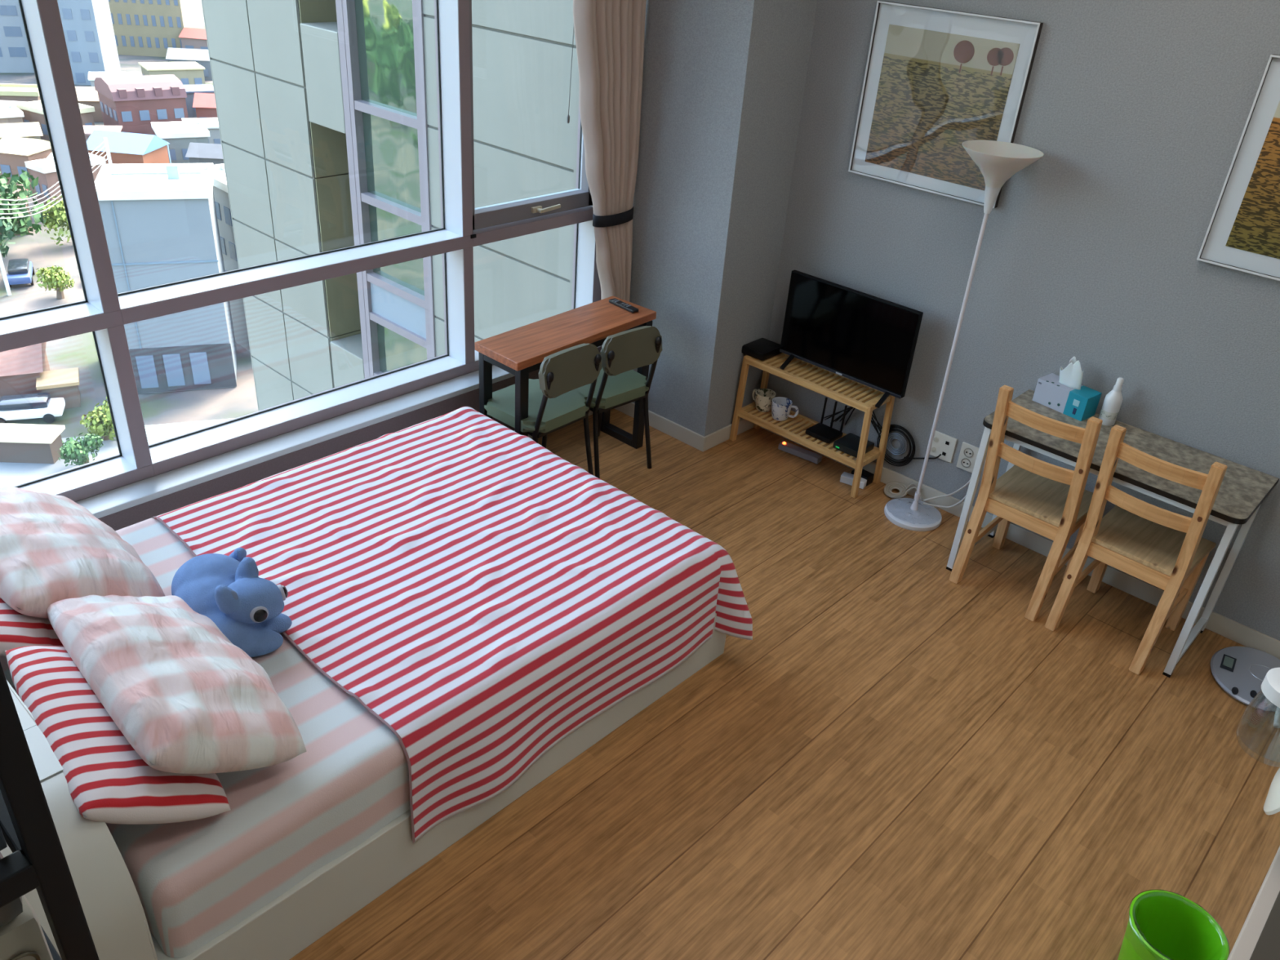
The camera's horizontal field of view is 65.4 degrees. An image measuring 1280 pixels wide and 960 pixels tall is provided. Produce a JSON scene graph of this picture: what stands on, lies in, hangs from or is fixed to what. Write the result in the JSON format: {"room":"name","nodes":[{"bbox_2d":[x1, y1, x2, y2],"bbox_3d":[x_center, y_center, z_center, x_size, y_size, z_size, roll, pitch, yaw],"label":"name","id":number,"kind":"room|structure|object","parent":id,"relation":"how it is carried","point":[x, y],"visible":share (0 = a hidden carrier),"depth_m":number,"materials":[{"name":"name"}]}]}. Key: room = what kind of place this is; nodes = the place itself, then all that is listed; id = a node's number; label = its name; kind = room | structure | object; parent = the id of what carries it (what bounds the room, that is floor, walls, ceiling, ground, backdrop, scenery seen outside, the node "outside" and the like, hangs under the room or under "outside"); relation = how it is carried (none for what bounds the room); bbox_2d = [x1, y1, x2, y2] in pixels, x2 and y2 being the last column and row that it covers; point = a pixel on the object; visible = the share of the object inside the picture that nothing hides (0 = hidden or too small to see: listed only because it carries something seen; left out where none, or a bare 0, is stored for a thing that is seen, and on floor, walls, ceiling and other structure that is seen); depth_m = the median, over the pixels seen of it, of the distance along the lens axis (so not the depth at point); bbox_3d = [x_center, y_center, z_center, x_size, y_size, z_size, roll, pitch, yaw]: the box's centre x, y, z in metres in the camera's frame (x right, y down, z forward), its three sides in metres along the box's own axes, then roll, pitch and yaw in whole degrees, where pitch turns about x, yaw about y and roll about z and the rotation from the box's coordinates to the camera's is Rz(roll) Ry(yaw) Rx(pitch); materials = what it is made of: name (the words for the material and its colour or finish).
{"room":"studio apartment","nodes":[
{"label":"studio apartment","id":0,"kind":"room"},
{"bbox_2d":[75,60,579,502],"bbox_3d":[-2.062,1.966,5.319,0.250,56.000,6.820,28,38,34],"label":"wall","id":1,"kind":"structure","parent":0,"point":[578,81],"depth_m":5.18,"materials":[{"name":"grey paint"}]},
{"bbox_2d":[97,346,601,530],"bbox_3d":[-2.148,0.327,3.748,0.120,0.395,5.729,28,38,34],"label":"wall","id":2,"kind":"structure","parent":0,"point":[128,517],"depth_m":4.23,"materials":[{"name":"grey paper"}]},
{"bbox_2d":[75,345,601,518],"bbox_3d":[-2.132,0.148,3.642,0.124,0.027,5.729,28,38,34],"label":"window sill","id":3,"kind":"structure","parent":2,"relation":"on","point":[120,499],"depth_m":4.19,"materials":[{"name":"grey"}]},
{"bbox_2d":[629,0,817,436],"bbox_3d":[0.389,-1.929,4.863,0.805,3.500,0.671,28,38,34],"label":"wall column","id":4,"kind":"structure","parent":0,"point":[724,81],"depth_m":4.78,"materials":[{"name":"grey paint"}]},
{"bbox_2d":[573,0,646,346],"bbox_3d":[-0.218,-1.661,4.640,0.110,3.022,0.610,28,38,34],"label":"curtain","id":5,"kind":"object","parent":4,"relation":"hanging from","point":[610,34],"visible":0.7,"depth_m":4.68,"materials":[{"name":"beige fabric"}]},
{"bbox_2d":[614,402,706,451],"bbox_3d":[0.087,-0.322,5.465,0.697,0.085,0.012,28,38,34],"label":"baseboard","id":6,"kind":"structure","parent":4,"relation":"attached to","point":[675,430],"depth_m":5.39,"materials":[{"name":"beige plastic"}]},
{"bbox_2d":[289,408,1279,959],"bbox_3d":[-0.013,1.465,2.610,5.400,0.120,6.400,28,38,34],"label":"floor","id":7,"kind":"structure","parent":0,"point":[897,762],"depth_m":3.38,"materials":[{"name":"brown wood"}]},
{"bbox_2d":[0,662,99,959],"bbox_3d":[-0.905,0.874,1.279,0.548,2.120,0.388,28,38,34],"label":"metal rack","id":8,"kind":"object","parent":7,"relation":"on","point":[37,860],"visible":0.78,"depth_m":0.89,"materials":[{"name":"black metal"}]},
{"bbox_2d":[0,790,39,907],"bbox_3d":[-0.862,0.308,0.945,0.546,0.030,0.384,28,38,34],"label":"shelf","id":9,"kind":"object","parent":8,"relation":"attached to","point":[20,872],"depth_m":0.90,"materials":[{"name":"black"}]},
{"bbox_2d":[0,852,53,959],"bbox_3d":[-0.836,0.485,1.033,0.396,0.325,0.301,28,38,34],"label":"storage box","id":10,"kind":"object","parent":8,"relation":"on","point":[22,937],"visible":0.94,"depth_m":0.97,"materials":[{"name":"beige"}]},
{"bbox_2d":[40,924,62,959],"bbox_3d":[-0.887,0.629,1.134,0.546,0.030,0.384,28,38,34],"label":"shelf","id":11,"kind":"object","parent":8,"relation":"attached to","point":[55,956],"depth_m":1.22,"materials":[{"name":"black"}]},
{"bbox_2d":[0,613,726,959],"bbox_3d":[-1.016,0.440,3.365,1.570,0.742,2.355,28,38,34],"label":"bed","id":12,"kind":"object","parent":7,"relation":"on","point":[112,907],"visible":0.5,"depth_m":2.61,"materials":[{"name":"grey wood"}]},
{"bbox_2d":[0,416,439,957],"bbox_3d":[-0.947,0.402,3.438,1.540,0.262,2.119,28,38,34],"label":"mattress","id":13,"kind":"object","parent":12,"relation":"on","point":[195,881],"visible":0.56,"depth_m":2.55,"materials":[{"name":"fabric"}]},
{"bbox_2d":[0,597,63,657],"bbox_3d":[-1.846,0.334,2.902,0.333,0.240,0.700,-24,41,-39],"label":"pillow","id":14,"kind":"object","parent":13,"relation":"on","point":[17,629],"visible":0.17,"depth_m":2.69,"materials":[{"name":"red fabric"}]},
{"bbox_2d":[0,486,164,618],"bbox_3d":[-1.818,0.197,3.041,0.779,0.293,0.427,26,36,32],"label":"pillow","id":15,"kind":"object","parent":13,"relation":"on","point":[53,548],"visible":0.9,"depth_m":2.90,"materials":[{"name":"pink fabric"}]},
{"bbox_2d":[4,645,231,824],"bbox_3d":[-1.314,0.619,2.491,0.326,0.233,0.720,-20,38,-36],"label":"pillow","id":16,"kind":"object","parent":13,"relation":"on","point":[108,781],"visible":0.58,"depth_m":2.33,"materials":[{"name":"red fabric"}]},
{"bbox_2d":[46,595,306,773],"bbox_3d":[-1.232,0.503,2.631,0.391,0.286,0.840,-23,40,-38],"label":"pillow","id":17,"kind":"object","parent":13,"relation":"on","point":[188,700],"visible":0.99,"depth_m":2.48,"materials":[{"name":"pink fabric"}]},
{"bbox_2d":[171,547,292,657],"bbox_3d":[-1.250,0.341,2.998,0.447,0.250,0.302,28,38,34],"label":"stuffed toy","id":18,"kind":"object","parent":13,"relation":"on","point":[246,607],"visible":0.87,"depth_m":2.92,"materials":[{"name":"blue fabric"}]},
{"bbox_2d":[152,406,752,843],"bbox_3d":[-0.659,0.346,3.682,1.686,0.428,1.535,28,38,34],"label":"coverlet","id":19,"kind":"object","parent":13,"relation":"on","point":[485,595],"visible":0.95,"depth_m":3.38,"materials":[{"name":"red fabric"}]},
{"bbox_2d":[484,342,601,475],"bbox_3d":[-0.472,-0.301,4.671,0.458,0.777,0.400,27,37,33],"label":"desk chair","id":20,"kind":"object","parent":7,"relation":"on","point":[553,405],"visible":0.89,"depth_m":4.50,"materials":[{"name":"green fabric"}]},
{"bbox_2d":[475,295,656,448],"bbox_3d":[-0.358,-0.398,4.875,0.292,0.750,0.948,26,37,32],"label":"desk","id":21,"kind":"object","parent":7,"relation":"on","point":[521,351],"visible":0.74,"depth_m":4.61,"materials":[{"name":"brown wood"}]},
{"bbox_2d":[542,325,662,478],"bbox_3d":[-0.190,-0.426,4.923,0.400,0.777,0.458,-22,40,-38],"label":"desk chair","id":22,"kind":"object","parent":7,"relation":"on","point":[617,384],"visible":0.82,"depth_m":4.73,"materials":[{"name":"green plastic"}]},
{"bbox_2d":[777,440,822,463],"bbox_3d":[0.853,-0.152,5.310,0.241,0.046,0.050,24,35,30],"label":"power strip","id":23,"kind":"object","parent":7,"relation":"on","point":[809,455],"visible":1,"depth_m":5.29,"materials":[{"name":"grey plastic"}]},
{"bbox_2d":[729,352,894,497],"bbox_3d":[0.878,-0.317,5.155,0.804,0.498,0.244,28,38,34],"label":"tv stand","id":24,"kind":"object","parent":7,"relation":"on","point":[797,371],"visible":0.76,"depth_m":5.04,"materials":[{"name":"brown wood"}]},
{"bbox_2d":[741,337,782,360],"bbox_3d":[0.638,-0.686,5.218,0.155,0.044,0.185,28,38,34],"label":"box","id":25,"kind":"object","parent":24,"relation":"on","point":[762,348],"visible":0.84,"depth_m":5.18,"materials":[{"name":"black plastic"}]},
{"bbox_2d":[751,388,775,412],"bbox_3d":[0.664,-0.430,5.346,0.107,0.098,0.135,1,31,-6],"label":"mug","id":26,"kind":"object","parent":24,"relation":"on","point":[762,398],"visible":0.97,"depth_m":5.32,"materials":[{"name":"beige ceramic"}]},
{"bbox_2d":[771,396,798,421],"bbox_3d":[0.757,-0.372,5.259,0.135,0.098,0.107,-2,31,-11],"label":"mug","id":27,"kind":"object","parent":24,"relation":"on","point":[781,406],"visible":1,"depth_m":5.23,"materials":[{"name":"white ceramic"}]},
{"bbox_2d":[737,401,880,468],"bbox_3d":[0.873,-0.249,5.195,0.768,0.032,0.234,28,38,34],"label":"shelf","id":28,"kind":"object","parent":24,"relation":"attached to","point":[745,412],"depth_m":5.16,"materials":[{"name":"brown wood"}]},
{"bbox_2d":[745,352,890,412],"bbox_3d":[0.894,-0.516,5.038,0.748,0.032,0.234,28,38,34],"label":"shelf","id":29,"kind":"object","parent":24,"relation":"attached to","point":[797,371],"depth_m":4.98,"materials":[{"name":"brown wood"}]},
{"bbox_2d":[805,397,847,443],"bbox_3d":[0.955,-0.305,5.097,0.150,0.173,0.136,28,38,34],"label":"router","id":30,"kind":"object","parent":24,"relation":"on","point":[824,433],"visible":1,"depth_m":5.11,"materials":[{"name":"black plastic"}]},
{"bbox_2d":[779,270,923,408],"bbox_3d":[0.996,-0.692,4.847,0.720,0.474,0.195,28,38,34],"label":"television","id":31,"kind":"object","parent":24,"relation":"on","point":[869,340],"visible":1,"depth_m":4.81,"materials":[{"name":"black plastic"}]},
{"bbox_2d":[833,432,874,457],"bbox_3d":[1.076,-0.175,5.025,0.150,0.038,0.158,28,38,34],"label":"modem","id":32,"kind":"object","parent":24,"relation":"on","point":[849,443],"visible":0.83,"depth_m":5.00,"materials":[{"name":"black plastic"}]},
{"bbox_2d":[840,468,874,488],"bbox_3d":[1.109,-0.011,5.104,0.134,0.055,0.128,28,38,34],"label":"power strip","id":33,"kind":"object","parent":7,"relation":"on","point":[867,477],"visible":0.84,"depth_m":5.08,"materials":[{"name":"white plastic"}]},
{"bbox_2d":[884,481,922,500],"bbox_3d":[1.319,0.053,4.995,0.195,0.078,0.119,28,38,34],"label":"roll","id":34,"kind":"object","parent":7,"relation":"on","point":[904,490],"visible":0.97,"depth_m":5.01,"materials":[{"name":"beige"}]},
{"bbox_2d":[884,139,1044,531],"bbox_3d":[1.390,-0.574,4.427,0.317,1.745,0.317,28,38,34],"label":"floor lamp","id":35,"kind":"object","parent":7,"relation":"on","point":[997,162],"visible":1,"depth_m":4.13,"materials":[{"name":"white metal"}]},
{"bbox_2d":[948,385,1102,621],"bbox_3d":[1.688,0.043,4.206,0.400,0.950,0.479,28,38,34],"label":"dining chair","id":36,"kind":"object","parent":7,"relation":"on","point":[1051,501],"visible":0.87,"depth_m":4.13,"materials":[{"name":"brown wood"}]},
{"bbox_2d":[946,389,1279,677],"bbox_3d":[1.912,0.196,4.173,1.020,0.750,0.473,28,38,34],"label":"dining table","id":37,"kind":"object","parent":7,"relation":"on","point":[1242,490],"visible":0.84,"depth_m":3.93,"materials":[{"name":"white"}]},
{"bbox_2d":[1032,356,1102,421],"bbox_3d":[1.821,-0.407,4.220,0.113,0.226,0.233,-19,38,-35],"label":"tissue box","id":38,"kind":"object","parent":37,"relation":"on","point":[1064,393],"visible":1,"depth_m":4.20,"materials":[{"name":"grey cardboard"}]},
{"bbox_2d":[1046,380,1059,406],"bbox_3d":[1.760,-0.365,4.245,0.022,0.092,0.092,-19,38,-35],"label":"print","id":39,"kind":"object","parent":38,"relation":"attached to","point":[1052,386],"depth_m":4.24,"materials":[{"name":"white"}]},
{"bbox_2d":[1097,377,1124,426],"bbox_3d":[1.959,-0.329,4.125,0.068,0.206,0.068,28,38,34],"label":"bottle","id":40,"kind":"object","parent":37,"relation":"on","point":[1113,401],"visible":0.96,"depth_m":4.11,"materials":[{"name":"white plastic"}]},
{"bbox_2d":[1044,424,1227,674],"bbox_3d":[2.012,0.218,3.952,0.400,0.950,0.479,29,38,35],"label":"dining chair","id":41,"kind":"object","parent":7,"relation":"on","point":[1166,550],"visible":1,"depth_m":3.89,"materials":[{"name":"brown wood"}]},
{"bbox_2d":[1117,888,1229,959],"bbox_3d":[1.420,1.301,2.709,0.248,0.260,0.249,28,38,34],"label":"waste bin","id":42,"kind":"object","parent":7,"relation":"on","point":[1162,924],"visible":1,"depth_m":2.73,"materials":[{"name":"green plastic"}]},
{"bbox_2d":[1210,646,1279,711],"bbox_3d":[2.444,0.785,3.951,0.336,0.029,0.403,23,35,28],"label":"bathroom scale","id":43,"kind":"object","parent":7,"relation":"on","point":[1241,672],"visible":0.86,"depth_m":3.96,"materials":[{"name":"silver metal"}]},
{"bbox_2d":[1227,846,1279,959],"bbox_3d":[1.622,1.278,2.188,0.687,0.853,2.400,28,38,34],"label":"countertop","id":44,"kind":"structure","parent":7,"relation":"on","point":[1259,937],"depth_m":1.97,"materials":[{"name":"grey paint"}]},
{"bbox_2d":[1249,890,1279,959],"bbox_3d":[1.661,0.918,1.965,0.658,0.004,2.360,28,38,34],"label":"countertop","id":45,"kind":"structure","parent":44,"relation":"on","point":[1267,947],"depth_m":1.94,"materials":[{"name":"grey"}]},
{"bbox_3d":[1.677,0.710,2.234,0.386,0.086,0.298,28,38,34],"label":"dish rack","id":46,"kind":"object","parent":44,"relation":"on","visible":0},
{"bbox_2d":[1235,667,1279,742],"bbox_3d":[1.447,0.527,2.232,0.164,0.194,0.136,-7,32,-19],"label":"glass jug","id":47,"kind":"object","parent":46,"relation":"on","point":[1270,686],"visible":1,"depth_m":2.20,"materials":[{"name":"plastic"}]},
{"bbox_2d":[1263,767,1279,814],"bbox_3d":[1.425,0.595,2.108,0.096,0.290,0.302,28,38,34],"label":"plate","id":48,"kind":"object","parent":46,"relation":"on","point":[1272,804],"visible":1,"depth_m":2.10,"materials":[{"name":"white ceramic"}]},
{"bbox_2d":[764,0,1279,640],"bbox_3d":[2.517,-0.956,3.495,4.595,3.500,0.200,28,38,34],"label":"wall","id":49,"kind":"structure","parent":0,"point":[1137,112],"depth_m":4.06,"materials":[{"name":"grey paint"}]},
{"bbox_2d":[704,418,754,450],"bbox_3d":[0.497,-0.267,5.426,0.012,0.085,0.459,28,38,34],"label":"baseboard","id":50,"kind":"structure","parent":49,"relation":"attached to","point":[722,435],"depth_m":5.37,"materials":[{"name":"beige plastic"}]},
{"bbox_2d":[877,424,915,466],"bbox_3d":[1.284,-0.173,4.993,0.213,0.223,0.013,28,38,34],"label":"cable reel","id":51,"kind":"object","parent":49,"relation":"attached to","point":[891,436],"visible":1,"depth_m":4.98,"materials":[{"name":"black plastic"}]},
{"bbox_2d":[929,430,957,462],"bbox_3d":[1.462,-0.163,4.830,0.130,0.130,0.015,28,38,34],"label":"wall socket","id":52,"kind":"object","parent":49,"relation":"attached to","point":[943,444],"visible":0.83,"depth_m":4.82,"materials":[{"name":"white plastic"}]},
{"bbox_2d":[848,0,1043,208],"bbox_3d":[1.275,-1.615,4.279,0.733,0.723,0.032,28,38,34],"label":"picture frame","id":53,"kind":"object","parent":49,"relation":"attached to","point":[936,80],"visible":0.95,"depth_m":4.27,"materials":[{"name":"white wood"}]},
{"bbox_2d":[864,24,1019,191],"bbox_3d":[1.275,-1.603,4.284,0.597,0.580,0.002,28,38,34],"label":"print","id":54,"kind":"object","parent":53,"relation":"attached to","point":[937,89],"depth_m":4.28},
{"bbox_2d":[955,441,978,473],"bbox_3d":[1.565,-0.105,4.752,0.095,0.135,0.014,28,38,34],"label":"wall socket","id":55,"kind":"object","parent":49,"relation":"attached to","point":[967,456],"visible":0.91,"depth_m":4.75,"materials":[{"name":"white plastic"}]},
{"bbox_2d":[760,414,1279,659],"bbox_3d":[2.327,0.548,4.288,4.595,0.085,0.012,28,38,34],"label":"baseboard","id":56,"kind":"structure","parent":49,"relation":"attached to","point":[1231,629],"depth_m":4.45,"materials":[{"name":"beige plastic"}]},
{"bbox_2d":[1196,53,1279,280],"bbox_3d":[2.412,-1.008,3.400,0.733,0.723,0.032,28,38,34],"label":"picture frame","id":57,"kind":"object","parent":49,"relation":"attached to","point":[1242,234],"visible":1,"depth_m":3.60,"materials":[{"name":"white"}]},
{"bbox_2d":[1225,100,1279,258],"bbox_3d":[2.414,-1.000,3.400,0.592,0.567,0.002,28,38,34],"label":"print","id":58,"kind":"object","parent":57,"relation":"attached to","point":[1252,230],"depth_m":3.59},
{"bbox_3d":[-2.136,-1.248,2.943,0.220,3.080,5.729,28,38,34],"label":"wall","id":59,"kind":"structure","parent":0,"visible":0},
{"bbox_2d":[0,0,154,502],"bbox_3d":[-2.440,-0.951,2.741,0.165,2.730,1.655,28,38,34],"label":"window","id":60,"kind":"structure","parent":59,"relation":"in","point":[100,313],"depth_m":3.47,"materials":[{"name":"silver metal"}]},
{"bbox_2d":[57,0,475,475],"bbox_3d":[-1.332,-1.486,3.804,0.165,2.730,1.598,28,38,34],"label":"window","id":61,"kind":"structure","parent":59,"relation":"in","point":[453,240],"depth_m":4.31,"materials":[{"name":"silver metal"}]},
{"bbox_2d":[469,0,601,370],"bbox_3d":[-0.480,-1.883,4.597,0.205,2.730,0.891,28,38,34],"label":"window","id":62,"kind":"structure","parent":59,"relation":"in","point":[521,217],"depth_m":4.99,"materials":[{"name":"silver metal"}]},
{"label":"outside","id":63,"kind":"structure","parent":0,"visible":0},
{"bbox_2d":[0,0,257,438],"bbox_3d":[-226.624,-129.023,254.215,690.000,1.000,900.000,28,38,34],"label":"ground","id":64,"kind":"structure","parent":63,"point":[79,351],"depth_m":74.91,"materials":[{"name":"grey concrete"}]},
{"bbox_2d":[0,216,17,257],"bbox_3d":[-55.430,-19.307,83.123,5.703,6.685,7.088,28,38,34],"label":"tree","id":65,"kind":"object","parent":64,"relation":"on","point":[4,227],"visible":0.98,"depth_m":83.68,"materials":[{"name":"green plant"}]},
{"bbox_2d":[0,103,24,123],"bbox_3d":[-79.969,-44.130,124.504,4.900,4.170,5.500,-21,39,-36],"label":"house","id":66,"kind":"structure","parent":64,"relation":"on","point":[9,113],"depth_m":123.15,"materials":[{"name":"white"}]},
{"bbox_2d":[0,0,34,72],"bbox_3d":[-104.597,-78.511,165.446,10.900,18.570,12.500,-11,34,-24],"label":"apartment building","id":67,"kind":"structure","parent":64,"relation":"on","point":[15,54],"depth_m":163.07,"materials":[{"name":"blue"}]},
{"bbox_2d":[0,83,40,102],"bbox_3d":[-85.389,-51.626,136.629,7.200,4.070,5.500,-4,31,-15],"label":"brick house","id":68,"kind":"structure","parent":64,"relation":"on","point":[15,92],"depth_m":134.57,"materials":[{"name":"beige"}]},
{"bbox_2d":[6,258,35,286],"bbox_3d":[-53.598,-17.978,86.165,1.900,1.500,4.400,-10,34,-24],"label":"car","id":69,"kind":"object","parent":64,"relation":"on","point":[20,271],"visible":0.94,"depth_m":84.98,"materials":[{"name":"blue metal"}]},
{"bbox_2d":[0,121,43,139],"bbox_3d":[-74.945,-40.384,118.859,6.600,4.120,4.600,-15,36,-30],"label":"house","id":70,"kind":"structure","parent":64,"relation":"on","point":[24,130],"depth_m":117.92,"materials":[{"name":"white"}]},
{"bbox_2d":[0,342,49,398],"bbox_3d":[-43.453,-7.882,68.283,5.000,3.632,6.600,-10,33,-23],"label":"building","id":71,"kind":"structure","parent":64,"relation":"on","point":[20,368],"depth_m":66.60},
{"bbox_2d":[0,168,50,257],"bbox_3d":[-57.962,-24.303,89.567,8.067,8.415,8.391,28,38,34],"label":"tree","id":72,"kind":"object","parent":64,"relation":"on","point":[6,190],"visible":0.81,"depth_m":89.64,"materials":[{"name":"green plant"}]},
{"bbox_2d":[0,135,52,196],"bbox_3d":[-66.382,-34.414,108.502,4.500,5.492,5.600,8,30,5],"label":"villa","id":73,"kind":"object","parent":64,"relation":"on","point":[15,151],"visible":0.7,"depth_m":106.27,"materials":[{"name":"brick"}]},
{"bbox_2d":[0,422,65,463],"bbox_3d":[-37.495,-2.153,61.133,3.800,1.820,2.000,2,30,-5],"label":"shed","id":74,"kind":"object","parent":64,"relation":"on","point":[19,442],"visible":0.96,"depth_m":60.64,"materials":[{"name":"beige"}]},
{"bbox_2d":[0,392,65,423],"bbox_3d":[-40.281,-4.694,65.358,4.400,1.500,1.900,-7,32,-18],"label":"car","id":75,"kind":"object","parent":64,"relation":"on","point":[29,406],"visible":0.96,"depth_m":64.85,"materials":[{"name":"white metal"}]},
{"bbox_2d":[15,100,94,141],"bbox_3d":[-75.044,-46.214,128.723,7.500,4.170,5.600,19,33,23],"label":"building","id":76,"kind":"structure","parent":64,"relation":"on","point":[33,111],"depth_m":127.30,"materials":[{"name":"beige"}]},
{"bbox_2d":[35,265,75,298],"bbox_3d":[-48.654,-16.404,82.949,3.088,2.847,2.952,28,38,34],"label":"tree","id":77,"kind":"object","parent":64,"relation":"on","point":[57,281],"visible":1,"depth_m":82.34,"materials":[{"name":"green plant"}]},
{"bbox_2d":[40,194,71,245],"bbox_3d":[-53.823,-24.468,94.056,4.782,4.757,5.152,28,38,34],"label":"tree","id":78,"kind":"object","parent":64,"relation":"on","point":[55,211],"visible":0.32,"depth_m":93.08,"materials":[{"name":"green plant"}]},
{"bbox_2d":[0,137,112,295],"bbox_3d":[-52.084,-24.019,89.274,12.250,9.000,15.144,28,38,34],"label":"power line","id":79,"kind":"object","parent":64,"relation":"on","point":[106,143],"visible":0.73,"depth_m":85.18,"materials":[{"name":"grey"}]},
{"bbox_2d":[35,367,80,408],"bbox_3d":[-39.225,-6.103,67.525,2.500,1.920,2.500,-11,34,-24],"label":"building","id":80,"kind":"structure","parent":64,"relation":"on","point":[61,383],"depth_m":66.88,"materials":[{"name":"brown"}]},
{"bbox_2d":[24,152,106,218],"bbox_3d":[-58.676,-30.337,102.827,3.200,5.270,6.500,21,34,26],"label":"brick building","id":81,"kind":"structure","parent":64,"relation":"on","point":[45,169],"depth_m":100.27,"materials":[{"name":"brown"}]},
{"bbox_2d":[57,431,104,466],"bbox_3d":[-33.886,-1.660,60.311,2.641,2.410,2.657,28,38,34],"label":"tree","id":82,"kind":"object","parent":64,"relation":"on","point":[74,450],"visible":0.98,"depth_m":59.79,"materials":[{"name":"green plant"}]},
{"bbox_2d":[57,0,120,84],"bbox_3d":[-90.595,-75.017,160.412,8.100,19.570,12.500,-4,31,-14],"label":"apartment building","id":83,"kind":"structure","parent":64,"relation":"on","point":[87,24],"depth_m":158.21,"materials":[{"name":"blue"}]},
{"bbox_2d":[75,86,102,121],"bbox_3d":[-76.615,-53.029,140.085,5.600,4.200,5.600,-6,32,-18],"label":"house","id":84,"kind":"structure","parent":64,"relation":"on","point":[87,95],"depth_m":138.20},
{"bbox_2d":[80,396,115,440],"bbox_3d":[-33.974,-3.709,63.388,2.417,2.795,2.952,28,38,34],"label":"tree","id":85,"kind":"object","parent":64,"relation":"on","point":[101,422],"visible":0.67,"depth_m":62.78,"materials":[{"name":"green plant"}]},
{"bbox_2d":[86,129,169,164],"bbox_3d":[-58.163,-36.701,113.468,7.000,5.540,6.100,6,30,2],"label":"house","id":86,"kind":"structure","parent":64,"relation":"on","point":[125,148],"depth_m":111.21,"materials":[{"name":"blue"}]},
{"bbox_2d":[93,74,188,134],"bbox_3d":[-66.374,-50.036,133.211,9.100,7.405,8.400,-20,38,-35],"label":"brick building","id":87,"kind":"structure","parent":64,"relation":"on","point":[132,103],"depth_m":130.20,"materials":[{"name":"red brick"}]},
{"bbox_2d":[108,0,203,57],"bbox_3d":[-92.194,-90.558,189.132,13.700,17.070,14.500,0,31,-8],"label":"apartment building","id":88,"kind":"structure","parent":64,"relation":"on","point":[143,28],"depth_m":185.15,"materials":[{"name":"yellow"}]},
{"bbox_2d":[94,142,236,394],"bbox_3d":[-32.655,-14.961,69.369,7.000,16.200,7.100,-6,32,-18],"label":"building","id":89,"kind":"structure","parent":64,"relation":"on","point":[160,222],"depth_m":66.83,"materials":[{"name":"blue"}]},
{"bbox_2d":[137,61,204,84],"bbox_3d":[-76.713,-66.439,163.878,8.800,3.220,6.500,-16,36,-31],"label":"warehouse","id":90,"kind":"structure","parent":64,"relation":"on","point":[191,73],"depth_m":162.44,"materials":[{"name":"beige"}]},
{"bbox_2d":[151,120,210,163],"bbox_3d":[-55.669,-40.619,121.439,5.700,4.570,6.500,-13,34,-27],"label":"house","id":91,"kind":"structure","parent":64,"relation":"on","point":[179,135],"depth_m":119.10,"materials":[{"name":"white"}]},
{"bbox_2d":[165,47,212,80],"bbox_3d":[-76.827,-71.625,171.328,7.300,4.600,5.600,-2,31,-10],"label":"building","id":92,"kind":"structure","parent":64,"relation":"on","point":[201,56],"depth_m":169.36,"materials":[{"name":"grey stone"}]},
{"bbox_2d":[144,417,234,444],"bbox_3d":[-24.821,-1.443,60.975,12.000,2.500,5.400,-7,32,-18],"label":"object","id":93,"kind":"object","parent":64,"relation":"on","point":[154,433],"visible":0.02,"depth_m":60.94,"materials":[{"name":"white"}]},
{"bbox_2d":[177,26,208,49],"bbox_3d":[-82.012,-81.757,187.082,6.300,5.400,5.600,5,30,1],"label":"building","id":94,"kind":"structure","parent":64,"relation":"on","point":[191,37],"depth_m":184.79,"materials":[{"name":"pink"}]},
{"bbox_2d":[183,84,213,117],"bbox_3d":[-65.799,-55.866,146.963,6.500,3.620,5.500,-15,36,-30],"label":"house","id":95,"kind":"structure","parent":64,"relation":"on","point":[190,90],"depth_m":145.18,"materials":[{"name":"stone"}]},
{"bbox_2d":[181,117,221,143],"bbox_3d":[-56.492,-44.565,129.184,4.500,3.420,5.500,-10,33,-23],"label":"house","id":96,"kind":"structure","parent":64,"relation":"on","point":[211,124],"depth_m":127.75,"materials":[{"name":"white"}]},
{"bbox_2d":[185,142,223,164],"bbox_3d":[-49.281,-36.536,115.306,4.600,4.620,4.600,1,30,-5],"label":"house","id":97,"kind":"structure","parent":64,"relation":"on","point":[197,153],"depth_m":113.26,"materials":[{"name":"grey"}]},
{"bbox_2d":[192,93,217,118],"bbox_3d":[-59.451,-52.107,140.555,5.600,4.500,5.600,-2,31,-12],"label":"house","id":98,"kind":"structure","parent":64,"relation":"on","point":[204,104],"depth_m":138.20,"materials":[{"name":"red"}]},
{"bbox_2d":[213,163,249,351],"bbox_3d":[-29.993,-16.320,75.243,2.400,12.970,7.500,-24,41,-39],"label":"building","id":99,"kind":"structure","parent":64,"relation":"on","point":[220,193],"depth_m":73.83,"materials":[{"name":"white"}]},
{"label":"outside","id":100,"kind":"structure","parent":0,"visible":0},
{"bbox_2d":[201,0,577,410],"bbox_3d":[0.751,-1.789,12.096,6.210,56.000,8.415,28,38,34],"label":"building","id":101,"kind":"structure","parent":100,"point":[326,110],"depth_m":8.48,"materials":[{"name":"grey"}]},
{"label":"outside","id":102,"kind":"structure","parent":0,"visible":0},
{"bbox_2d":[0,433,119,487],"bbox_3d":[-26.496,-2.145,64.358,28.000,0.060,6.400,-7,32,-18],"label":"street","id":103,"kind":"structure","parent":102,"point":[11,474],"depth_m":60.52,"materials":[{"name":"grey asphalt"}]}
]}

